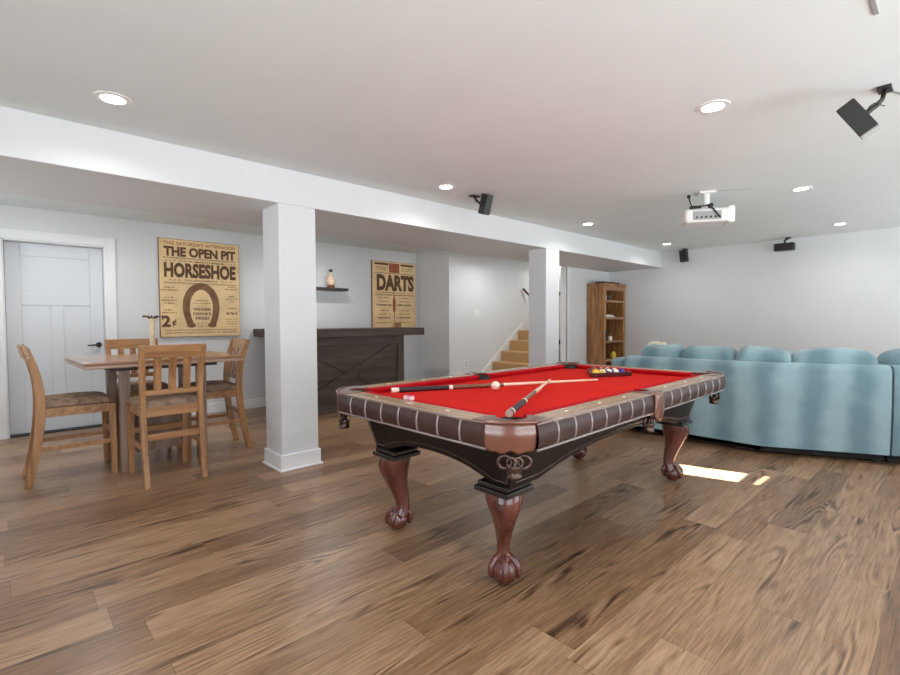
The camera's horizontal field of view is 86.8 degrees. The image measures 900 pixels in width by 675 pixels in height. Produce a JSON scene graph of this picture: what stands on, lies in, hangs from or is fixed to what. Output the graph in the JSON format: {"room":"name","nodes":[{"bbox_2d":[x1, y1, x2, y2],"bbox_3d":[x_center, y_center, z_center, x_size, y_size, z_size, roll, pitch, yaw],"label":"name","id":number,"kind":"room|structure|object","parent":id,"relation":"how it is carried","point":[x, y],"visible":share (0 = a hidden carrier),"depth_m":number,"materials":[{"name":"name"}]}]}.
{"room":"basement game room","nodes":[
{"label":"basement game room","id":0,"kind":"room"},
{"bbox_2d":[3,250,9,421],"bbox_3d":[-4.460,-0.051,5.412,1.082,2.205,0.120,-2,3,-43],"label":"wall","id":1,"kind":"structure","parent":0,"point":[3,250],"depth_m":5.13,"materials":[{"name":"paint"}]},
{"bbox_2d":[0,204,416,403],"bbox_3d":[-3.245,-0.212,6.375,7.340,2.450,0.120,-2,3,-43],"label":"wall","id":2,"kind":"structure","parent":0,"point":[136,247],"depth_m":6.45,"materials":[{"name":"paint"}]},
{"bbox_2d":[3,241,105,434],"bbox_3d":[-4.418,0.003,5.369,0.850,2.075,0.096,-2,3,-43],"label":"door","id":3,"kind":"structure","parent":2,"relation":"in","point":[54,294],"depth_m":5.35,"materials":[{"name":"paint"}]},
{"bbox_2d":[10,424,101,437],"bbox_3d":[-4.401,1.047,5.392,0.882,0.012,0.160,-2,3,-43],"label":"trim","id":4,"kind":"structure","parent":2,"relation":"attached to","point":[97,425],"depth_m":5.36,"materials":[{"name":"black plastic"}]},
{"bbox_2d":[0,228,117,439],"bbox_3d":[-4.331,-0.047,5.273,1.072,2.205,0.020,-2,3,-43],"label":"trim","id":5,"kind":"structure","parent":2,"relation":"attached to","point":[109,243],"depth_m":5.24,"materials":[{"name":"white paint"}]},
{"bbox_2d":[157,237,239,337],"bbox_3d":[-3.260,-0.632,6.239,0.965,1.240,0.038,-2,3,-43],"label":"sign","id":6,"kind":"object","parent":2,"relation":"attached to","point":[198,281],"visible":1,"depth_m":6.20,"materials":[{"name":"brown paper"}]},
{"bbox_2d":[192,397,265,415],"bbox_3d":[-2.262,0.915,7.231,4.555,0.130,0.016,-2,3,-43],"label":"baseboard","id":7,"kind":"structure","parent":2,"relation":"attached to","point":[258,402],"depth_m":6.57,"materials":[{"name":"white paint"}]},
{"bbox_2d":[316,287,347,291],"bbox_3d":[-2.047,-0.744,7.256,1.022,0.042,0.200,-2,3,-43],"label":"floating shelf","id":8,"kind":"object","parent":2,"relation":"attached to","point":[317,288],"visible":0.49,"depth_m":7.36,"materials":[{"name":"brown wood"}]},
{"bbox_2d":[326,269,334,287],"bbox_3d":[-1.855,-0.919,7.415,0.136,0.295,0.136,-2,3,-43],"label":"decanter","id":9,"kind":"object","parent":8,"relation":"on","point":[330,281],"visible":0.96,"depth_m":7.37,"materials":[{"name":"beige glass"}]},
{"bbox_2d":[371,260,415,327],"bbox_3d":[-0.980,-0.743,8.358,0.935,1.155,0.038,-2,3,-43],"label":"sign","id":10,"kind":"object","parent":2,"relation":"attached to","point":[393,297],"visible":0.98,"depth_m":8.31,"materials":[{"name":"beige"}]},
{"bbox_2d":[0,106,661,271],"bbox_3d":[-0.332,-1.279,5.484,10.450,0.280,1.065,-2,3,-43],"label":"beam","id":11,"kind":"structure","parent":0,"point":[42,156],"depth_m":3.78,"materials":[{"name":"paint"}]},
{"bbox_2d":[417,250,444,378],"bbox_3d":[-0.306,-0.298,8.514,0.120,2.450,0.750,-2,3,-43],"label":"wall","id":12,"kind":"structure","parent":0,"point":[430,265],"depth_m":8.46,"materials":[{"name":"paint"}]},
{"bbox_2d":[0,407,899,674],"bbox_3d":[0.865,1.119,4.291,10.650,0.100,9.250,-2,3,-43],"label":"floor","id":13,"kind":"structure","parent":0,"point":[748,562],"depth_m":2.37,"materials":[{"name":"brown wood"}]},
{"bbox_2d":[16,344,117,489],"bbox_3d":[-3.061,0.575,3.810,0.580,1.052,0.452,-2,3,-43],"label":"counter chair","id":14,"kind":"object","parent":13,"relation":"on","point":[64,404],"visible":1,"depth_m":3.71,"materials":[{"name":"brown wood"}]},
{"bbox_2d":[45,391,112,407],"bbox_3d":[-3.027,0.487,3.839,0.450,0.067,0.452,-2,3,-43],"label":"seat cushion","id":15,"kind":"object","parent":14,"relation":"on","point":[90,398],"depth_m":3.73,"materials":[{"name":"brown fabric"}]},
{"bbox_2d":[104,338,171,456],"bbox_3d":[-3.051,0.546,4.661,0.452,1.052,0.580,-2,3,-43],"label":"counter chair","id":16,"kind":"object","parent":13,"relation":"on","point":[120,345],"visible":0.3,"depth_m":4.72,"materials":[{"name":"brown wood"}]},
{"bbox_2d":[117,380,167,391],"bbox_3d":[-3.020,0.460,4.624,0.452,0.067,0.450,-2,3,-43],"label":"seat cushion","id":17,"kind":"object","parent":16,"relation":"on","point":[134,387],"depth_m":4.51,"materials":[{"name":"brown fabric"}]},
{"bbox_2d":[64,351,243,472],"bbox_3d":[-2.622,0.624,4.261,0.970,0.920,1.170,2,3,45],"label":"dining table","id":18,"kind":"object","parent":13,"relation":"on","point":[122,363],"visible":0.54,"depth_m":4.06,"materials":[{"name":"brown wood"}]},
{"bbox_2d":[142,315,162,344],"bbox_3d":[-2.677,-0.018,4.288,0.160,0.362,0.158,-2,3,-43],"label":"bud vase","id":19,"kind":"object","parent":18,"relation":"on","point":[151,320],"visible":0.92,"depth_m":4.26,"materials":[{"name":"beige ceramic"}]},
{"bbox_2d":[126,343,207,489],"bbox_3d":[-2.262,0.572,3.799,0.452,1.052,0.580,-2,3,-44],"label":"counter chair","id":20,"kind":"object","parent":13,"relation":"on","point":[156,402],"visible":1,"depth_m":3.67,"materials":[{"name":"brown wood"}]},
{"bbox_2d":[126,392,197,407],"bbox_3d":[-2.295,0.484,3.830,0.452,0.067,0.450,-2,3,-44],"label":"seat cushion","id":21,"kind":"object","parent":20,"relation":"on","point":[184,399],"depth_m":3.69,"materials":[{"name":"brown fabric"}]},
{"bbox_2d":[177,338,251,457],"bbox_3d":[-2.285,0.544,4.612,0.580,1.052,0.452,-2,3,-41],"label":"counter chair","id":22,"kind":"object","parent":13,"relation":"on","point":[225,389],"visible":0.74,"depth_m":4.58,"materials":[{"name":"brown wood"}]},
{"bbox_2d":[177,380,236,392],"bbox_3d":[-2.321,0.458,4.578,0.450,0.067,0.452,-2,3,-41],"label":"seat cushion","id":23,"kind":"object","parent":22,"relation":"on","point":[213,386],"depth_m":4.49,"materials":[{"name":"brown fabric"}]},
{"bbox_2d":[262,203,322,472],"bbox_3d":[-1.359,0.000,4.061,0.380,2.170,0.380,-2,3,-43],"label":"column","id":24,"kind":"structure","parent":13,"relation":"on","point":[289,249],"depth_m":3.94,"materials":[{"name":"paint"}]},
{"bbox_2d":[253,327,423,414],"bbox_3d":[-1.583,0.423,7.036,2.150,1.122,1.195,-2,3,-43],"label":"bar counter","id":25,"kind":"object","parent":13,"relation":"on","point":[346,357],"depth_m":6.58,"materials":[{"name":"brown wood"}]},
{"bbox_2d":[253,327,423,337],"bbox_3d":[-1.585,-0.083,7.019,2.150,0.110,1.195,-2,3,-43],"label":"countertop","id":26,"kind":"structure","parent":25,"relation":"on","point":[379,331],"depth_m":6.63,"materials":[{"name":"brown wood"}]},
{"bbox_2d":[393,323,400,327],"bbox_3d":[-0.829,-0.195,7.450,0.100,0.078,0.080,-2,3,-43],"label":"wooden box","id":27,"kind":"object","parent":25,"relation":"on","point":[395,325],"visible":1,"depth_m":7.42,"materials":[{"name":"brown wood"}]},
{"bbox_2d":[482,288,559,371],"bbox_3d":[1.476,-0.155,8.810,1.744,2.128,1.008,-2,3,-43],"label":"staircase","id":28,"kind":"structure","parent":13,"relation":"on","point":[514,353],"depth_m":8.88,"materials":[{"name":"beige wood"}]},
{"bbox_2d":[336,362,725,583],"bbox_3d":[0.676,0.692,3.186,2.587,0.831,1.476,-2,3,-44],"label":"pool table","id":29,"kind":"object","parent":13,"relation":"on","point":[471,427],"visible":0.94,"depth_m":2.47,"materials":[{"name":"red fabric"}]},
{"bbox_2d":[365,375,478,392],"bbox_3d":[-0.141,0.311,3.177,0.982,0.039,0.052,-2,3,-44],"label":"cushion","id":30,"kind":"object","parent":29,"relation":"on","point":[468,378],"depth_m":3.17,"materials":[{"name":"red fabric"}]},
{"bbox_2d":[365,392,494,414],"bbox_3d":[-0.142,0.339,2.381,0.052,0.039,1.013,-2,3,-44],"label":"cushion","id":31,"kind":"object","parent":29,"relation":"on","point":[373,393],"depth_m":2.29,"materials":[{"name":"red fabric"}]},
{"bbox_2d":[391,379,597,392],"bbox_3d":[0.352,0.313,3.159,1.514,0.030,0.031,-1,2,-21],"label":"pool cue","id":32,"kind":"object","parent":29,"relation":"on","point":[464,386],"visible":1,"depth_m":3.06,"materials":[{"name":"brown wood"}]},
{"bbox_2d":[491,381,499,389],"bbox_3d":[0.285,0.302,2.988,0.057,0.057,0.057,-2,3,-43],"label":"ball","id":33,"kind":"object","parent":29,"relation":"on","point":[495,385],"visible":1,"depth_m":2.97,"materials":[{"name":"white plastic"}]},
{"bbox_2d":[486,365,563,377],"bbox_3d":[0.669,0.281,3.962,1.052,0.039,0.052,-2,3,-44],"label":"cushion","id":34,"kind":"object","parent":29,"relation":"on","point":[509,373],"depth_m":3.89,"materials":[{"name":"red fabric"}]},
{"bbox_2d":[505,379,550,416],"bbox_3d":[0.457,0.296,2.562,0.031,0.030,1.390,0,1,19],"label":"pool cue","id":35,"kind":"object","parent":29,"relation":"on","point":[510,412],"visible":1,"depth_m":2.16,"materials":[{"name":"brown wood"}]},
{"bbox_2d":[524,391,628,417],"bbox_3d":[0.655,0.337,2.358,0.982,0.039,0.052,-2,3,-44],"label":"cushion","id":36,"kind":"object","parent":29,"relation":"on","point":[560,407],"depth_m":2.28,"materials":[{"name":"red fabric"}]},
{"bbox_2d":[587,369,631,377],"bbox_3d":[1.206,0.281,3.824,0.370,0.033,0.328,-1,2,-17],"label":"ball rack","id":37,"kind":"object","parent":29,"relation":"on","point":[626,373],"visible":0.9,"depth_m":3.67,"materials":[{"name":"brown wood"}]},
{"bbox_2d":[577,365,693,376],"bbox_3d":[1.490,0.278,3.964,0.052,0.039,1.013,-2,3,-44],"label":"cushion","id":38,"kind":"object","parent":29,"relation":"on","point":[583,367],"depth_m":3.82,"materials":[{"name":"red fabric"}]},
{"bbox_2d":[634,375,700,390],"bbox_3d":[1.464,0.306,3.143,1.052,0.039,0.052,-2,3,-44],"label":"cushion","id":39,"kind":"object","parent":29,"relation":"on","point":[693,376],"depth_m":3.03,"materials":[{"name":"red fabric"}]},
{"bbox_2d":[529,248,558,365],"bbox_3d":[1.278,-0.095,6.488,0.360,2.170,0.343,-2,3,-43],"label":"column","id":40,"kind":"structure","parent":13,"relation":"on","point":[543,263],"depth_m":6.37,"materials":[{"name":"paint"}]},
{"bbox_2d":[587,283,625,364],"bbox_3d":[2.974,-0.054,9.029,0.814,1.900,0.347,-2,3,-43],"label":"bookcase","id":41,"kind":"object","parent":13,"relation":"on","point":[599,352],"visible":0.68,"depth_m":8.84,"materials":[{"name":"brown wood"}]},
{"bbox_2d":[595,281,618,283],"bbox_3d":[2.958,-1.020,8.942,0.560,0.033,0.180,-2,3,-43],"label":"flat box","id":42,"kind":"object","parent":41,"relation":"on","point":[601,281],"visible":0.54,"depth_m":8.79,"materials":[{"name":"black plastic"}]},
{"bbox_2d":[610,351,615,357],"bbox_3d":[3.101,0.329,9.047,0.100,0.130,0.098,-2,3,-43],"label":"pot","id":43,"kind":"object","parent":41,"relation":"on","point":[613,354],"visible":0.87,"depth_m":9.01,"materials":[{"name":"ceramic"}]},
{"bbox_2d":[611,343,891,462],"bbox_3d":[3.037,0.546,4.942,1.299,0.978,2.310,-2,3,-43],"label":"sectional sofa","id":44,"kind":"object","parent":13,"relation":"on","point":[818,401],"visible":0.64,"depth_m":4.21,"materials":[{"name":"teal fabric"}]},
{"bbox_2d":[647,341,666,345],"bbox_3d":[2.384,0.237,5.480,0.210,0.390,0.177,1,3,40],"label":"throw pillow","id":45,"kind":"object","parent":44,"relation":"on","point":[652,342],"visible":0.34,"depth_m":5.44,"materials":[{"name":"beige fabric"}]},
{"bbox_2d":[641,343,683,357],"bbox_3d":[2.319,0.312,5.162,0.307,0.501,0.440,-2,3,-43],"label":"cushion","id":46,"kind":"object","parent":44,"relation":"on","point":[675,350],"depth_m":5.04,"materials":[{"name":"teal fabric"}]},
{"bbox_2d":[680,345,736,359],"bbox_3d":[2.625,0.324,4.825,0.308,0.487,0.510,-2,3,-43],"label":"cushion","id":47,"kind":"object","parent":44,"relation":"on","point":[693,351],"depth_m":4.71,"materials":[{"name":"teal fabric"}]},
{"bbox_2d":[735,345,791,362],"bbox_3d":[2.969,0.332,4.525,0.451,0.522,0.308,1,2,35],"label":"cushion","id":48,"kind":"object","parent":44,"relation":"on","point":[749,353],"depth_m":4.42,"materials":[{"name":"teal fabric"}]},
{"bbox_2d":[791,347,877,364],"bbox_3d":[3.442,0.338,4.298,0.634,0.497,0.304,1,2,21],"label":"cushion","id":49,"kind":"object","parent":44,"relation":"on","point":[824,356],"depth_m":4.18,"materials":[{"name":"teal fabric"}]},
{"bbox_2d":[877,348,899,463],"bbox_3d":[4.242,0.564,4.262,0.874,0.982,1.012,0,2,20],"label":"sectional sofa","id":50,"kind":"object","parent":13,"relation":"on","point":[891,358],"visible":0.33,"depth_m":3.95,"materials":[{"name":"teal fabric"}]},
{"bbox_2d":[877,348,899,364],"bbox_3d":[4.162,0.344,4.036,0.874,0.525,0.310,0,2,20],"label":"cushion","id":51,"kind":"object","parent":50,"relation":"on","point":[890,357],"depth_m":4.09,"materials":[{"name":"teal fabric"}]},
{"bbox_2d":[0,0,899,253],"bbox_3d":[0.923,-1.438,4.129,10.650,0.120,9.050,-2,3,-43],"label":"ceiling","id":52,"kind":"structure","parent":0,"point":[569,114],"depth_m":2.62,"materials":[{"name":"paint"}]},
{"bbox_2d":[93,91,131,105],"bbox_3d":[-1.852,-1.310,2.616,0.180,0.007,0.180,-2,3,-43],"label":"recessed light","id":53,"kind":"object","parent":52,"relation":"in","point":[112,98],"visible":1,"depth_m":2.61,"materials":[{"name":"white plastic"}]},
{"bbox_2d":[100,95,124,102],"bbox_3d":[-1.852,-1.312,2.616,0.114,0.002,0.114,-2,3,-43],"label":"diffuser","id":54,"kind":"object","parent":53,"relation":"attached to","point":[103,98],"depth_m":2.61,"materials":[{"name":"white plastic"}]},
{"bbox_2d":[436,184,455,189],"bbox_3d":[-0.036,-1.378,4.361,0.180,0.007,0.180,-2,3,-43],"label":"recessed light","id":55,"kind":"object","parent":52,"relation":"in","point":[441,186],"visible":1,"depth_m":4.35,"materials":[{"name":"white plastic"}]},
{"bbox_2d":[469,193,492,214],"bbox_3d":[0.304,-1.291,4.634,0.137,0.206,0.218,-2,3,-43],"label":"ceiling speaker","id":56,"kind":"object","parent":52,"relation":"hanging from","point":[485,204],"visible":1,"depth_m":4.59,"materials":[{"name":"black plastic"}]},
{"bbox_2d":[581,222,594,225],"bbox_3d":[1.757,-1.444,6.060,0.180,0.007,0.180,-2,3,-43],"label":"recessed light","id":57,"kind":"object","parent":52,"relation":"in","point":[586,223],"visible":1,"depth_m":6.04,"materials":[{"name":"white plastic"}]},
{"bbox_2d":[679,248,688,261],"bbox_3d":[4.058,-1.417,8.245,0.172,0.231,0.127,-2,3,-43],"label":"ceiling speaker","id":58,"kind":"object","parent":52,"relation":"attached to","point":[683,254],"visible":1,"depth_m":8.19,"materials":[{"name":"black plastic"}]},
{"bbox_2d":[679,250,685,261],"bbox_3d":[4.001,-1.403,8.192,0.017,0.194,0.118,-2,3,-43],"label":"grille","id":59,"kind":"object","parent":58,"relation":"attached to","point":[682,254],"depth_m":8.19,"materials":[{"name":"metal"}]},
{"bbox_2d":[680,190,734,226],"bbox_3d":[2.476,-1.241,4.580,0.435,0.314,0.292,0,2,15],"label":"projector","id":60,"kind":"object","parent":52,"relation":"attached to","point":[695,216],"visible":1,"depth_m":4.50,"materials":[{"name":"white plastic"}]},
{"bbox_2d":[695,99,730,113],"bbox_3d":[1.516,-1.329,2.745,0.180,0.007,0.180,-2,3,-43],"label":"recessed light","id":61,"kind":"object","parent":52,"relation":"in","point":[712,106],"visible":1,"depth_m":2.74,"materials":[{"name":"white plastic"}]},
{"bbox_2d":[702,103,723,110],"bbox_3d":[1.516,-1.331,2.745,0.114,0.002,0.114,-2,3,-43],"label":"diffuser","id":62,"kind":"object","parent":61,"relation":"attached to","point":[709,106],"depth_m":2.75,"materials":[{"name":"white plastic"}]},
{"bbox_2d":[719,188,753,190],"bbox_3d":[2.698,-1.394,4.492,0.300,0.006,0.018,0,2,10],"label":"cable","id":63,"kind":"object","parent":52,"relation":"attached to","point":[750,188],"visible":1,"depth_m":4.48,"materials":[{"name":"white plastic"}]},
{"bbox_2d":[774,237,794,251],"bbox_3d":[5.033,-1.402,7.158,0.151,0.195,0.250,-2,3,-43],"label":"ceiling speaker","id":64,"kind":"object","parent":52,"relation":"hanging from","point":[789,246],"visible":1,"depth_m":7.12,"materials":[{"name":"black plastic"}]},
{"bbox_2d":[774,242,792,250],"bbox_3d":[4.981,-1.357,7.111,0.008,0.102,0.232,-2,3,-43],"label":"grille","id":65,"kind":"object","parent":64,"relation":"attached to","point":[781,246],"depth_m":7.11,"materials":[{"name":"metal"}]},
{"bbox_2d":[789,186,812,191],"bbox_3d":[3.300,-1.396,4.477,0.180,0.007,0.180,-2,3,-43],"label":"recessed light","id":66,"kind":"object","parent":52,"relation":"in","point":[802,188],"visible":1,"depth_m":4.46,"materials":[{"name":"white plastic"}]},
{"bbox_2d":[831,222,848,224],"bbox_3d":[5.019,-1.460,6.127,0.180,0.007,0.180,-2,3,-43],"label":"recessed light","id":67,"kind":"object","parent":52,"relation":"in","point":[842,223],"visible":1,"depth_m":6.10,"materials":[{"name":"white plastic"}]},
{"bbox_2d":[836,83,892,139],"bbox_3d":[2.184,-1.173,2.509,0.336,0.307,0.194,-2,3,-43],"label":"ceiling speaker","id":68,"kind":"object","parent":52,"relation":"attached to","point":[860,120],"visible":1,"depth_m":2.42,"materials":[{"name":"black plastic"}]},
{"bbox_2d":[861,125,879,139],"bbox_3d":[2.141,-1.044,2.424,0.105,0.056,0.070,-2,3,-43],"label":"grille","id":69,"kind":"object","parent":68,"relation":"attached to","point":[866,130],"depth_m":2.40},
{"bbox_2d":[869,0,878,14],"bbox_3d":[1.462,-1.292,1.679,0.695,0.006,0.018,-2,3,-43],"label":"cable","id":70,"kind":"object","parent":52,"relation":"attached to","point":[873,3],"visible":1,"depth_m":1.87,"materials":[{"name":"white plastic"}]},
{"bbox_2d":[444,251,528,375],"bbox_3d":[1.129,-0.330,9.255,3.230,2.450,0.120,-2,3,-43],"label":"wall","id":71,"kind":"structure","parent":0,"point":[492,286],"depth_m":8.63,"materials":[{"name":"paint"}]},
{"bbox_2d":[474,310,478,315],"bbox_3d":[0.481,-0.438,8.558,0.130,0.120,0.010,-2,3,-43],"label":"light switch","id":72,"kind":"object","parent":71,"relation":"attached to","point":[476,312],"visible":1,"depth_m":8.55,"materials":[{"name":"white plastic"}]},
{"bbox_2d":[559,266,560,328],"bbox_3d":[2.162,-0.340,9.417,0.095,2.450,1.050,-2,3,-43],"label":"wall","id":73,"kind":"structure","parent":0,"point":[559,266],"depth_m":9.35,"materials":[{"name":"paint"}]},
{"bbox_2d":[561,266,608,363],"bbox_3d":[2.567,-0.327,8.995,1.478,2.450,0.120,-2,3,-43],"label":"wall","id":74,"kind":"structure","parent":0,"point":[580,279],"depth_m":8.75,"materials":[{"name":"paint"}]},
{"bbox_2d":[560,267,569,361],"bbox_3d":[2.058,-0.168,8.516,0.104,2.170,0.135,-2,3,-43],"label":"trim","id":75,"kind":"structure","parent":74,"relation":"attached to","point":[565,271],"depth_m":8.47,"materials":[{"name":"white paint"}]},
{"bbox_2d":[609,227,899,357],"bbox_3d":[5.059,-0.285,7.490,0.120,2.450,8.080,-2,3,-43],"label":"wall","id":76,"kind":"structure","parent":0,"point":[839,290],"depth_m":7.39,"materials":[{"name":"paint"}]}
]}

